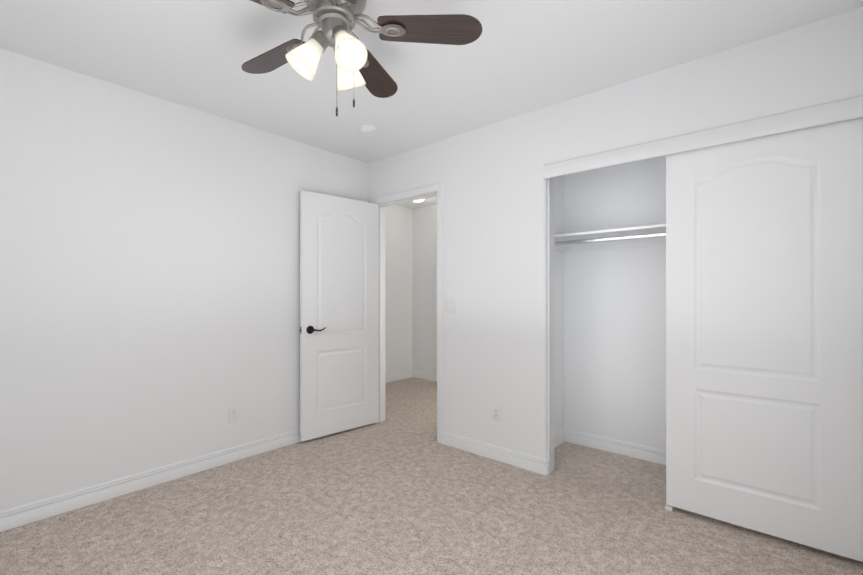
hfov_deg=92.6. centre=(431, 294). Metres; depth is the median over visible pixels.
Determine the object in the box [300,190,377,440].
entry door
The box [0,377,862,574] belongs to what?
floor
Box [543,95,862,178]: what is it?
trim
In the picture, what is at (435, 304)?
door frame
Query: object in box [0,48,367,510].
wall
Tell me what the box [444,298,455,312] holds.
light switch
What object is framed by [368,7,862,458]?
wall
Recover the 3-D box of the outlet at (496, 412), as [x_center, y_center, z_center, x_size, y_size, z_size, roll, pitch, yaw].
[0.470,0.857,2.981,0.072,0.116,0.009,0,0,41]
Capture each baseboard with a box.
[0,429,299,531]
[385,370,411,382]
[412,370,433,380]
[442,431,549,474]
[554,428,567,447]
[568,429,665,464]
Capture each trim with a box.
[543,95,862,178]
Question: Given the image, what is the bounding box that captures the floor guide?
[665,504,673,510]
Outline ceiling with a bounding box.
[0,0,862,208]
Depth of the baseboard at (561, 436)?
3.31 m
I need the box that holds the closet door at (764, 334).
[666,117,862,561]
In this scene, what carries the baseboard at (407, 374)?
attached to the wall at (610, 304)
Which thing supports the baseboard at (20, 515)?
attached to the wall at (148, 281)
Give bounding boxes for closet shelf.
[554,224,665,251]
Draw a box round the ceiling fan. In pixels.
[241,0,481,115]
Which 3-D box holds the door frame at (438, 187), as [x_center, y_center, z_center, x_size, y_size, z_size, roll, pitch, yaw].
[-0.197,0.152,3.634,0.869,2.092,0.138,0,0,41]
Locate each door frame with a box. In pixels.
[371,183,442,443]
[434,229,436,381]
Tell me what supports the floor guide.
on the floor
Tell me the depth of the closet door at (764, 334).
2.00 m
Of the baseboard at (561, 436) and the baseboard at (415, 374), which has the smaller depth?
the baseboard at (561, 436)
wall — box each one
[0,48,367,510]
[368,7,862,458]
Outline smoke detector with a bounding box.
[358,124,375,135]
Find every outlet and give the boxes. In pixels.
[229,405,238,422]
[492,404,500,421]
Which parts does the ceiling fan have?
blade, blade, lamp shade, lamp shade, lamp shade, blade, blade, blade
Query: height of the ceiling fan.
0.549 m
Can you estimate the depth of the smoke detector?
3.04 m
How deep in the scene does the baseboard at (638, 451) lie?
3.09 m
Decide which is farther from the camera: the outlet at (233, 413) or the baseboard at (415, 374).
the baseboard at (415, 374)
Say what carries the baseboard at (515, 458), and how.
attached to the wall at (610, 304)
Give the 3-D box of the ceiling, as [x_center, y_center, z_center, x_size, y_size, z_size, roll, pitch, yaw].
[0.231,-1.293,3.294,4.780,0.100,6.750,0,0,41]
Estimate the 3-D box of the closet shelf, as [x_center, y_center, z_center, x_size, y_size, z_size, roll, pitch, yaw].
[1.603,-0.398,2.719,1.649,0.103,0.330,0,0,41]

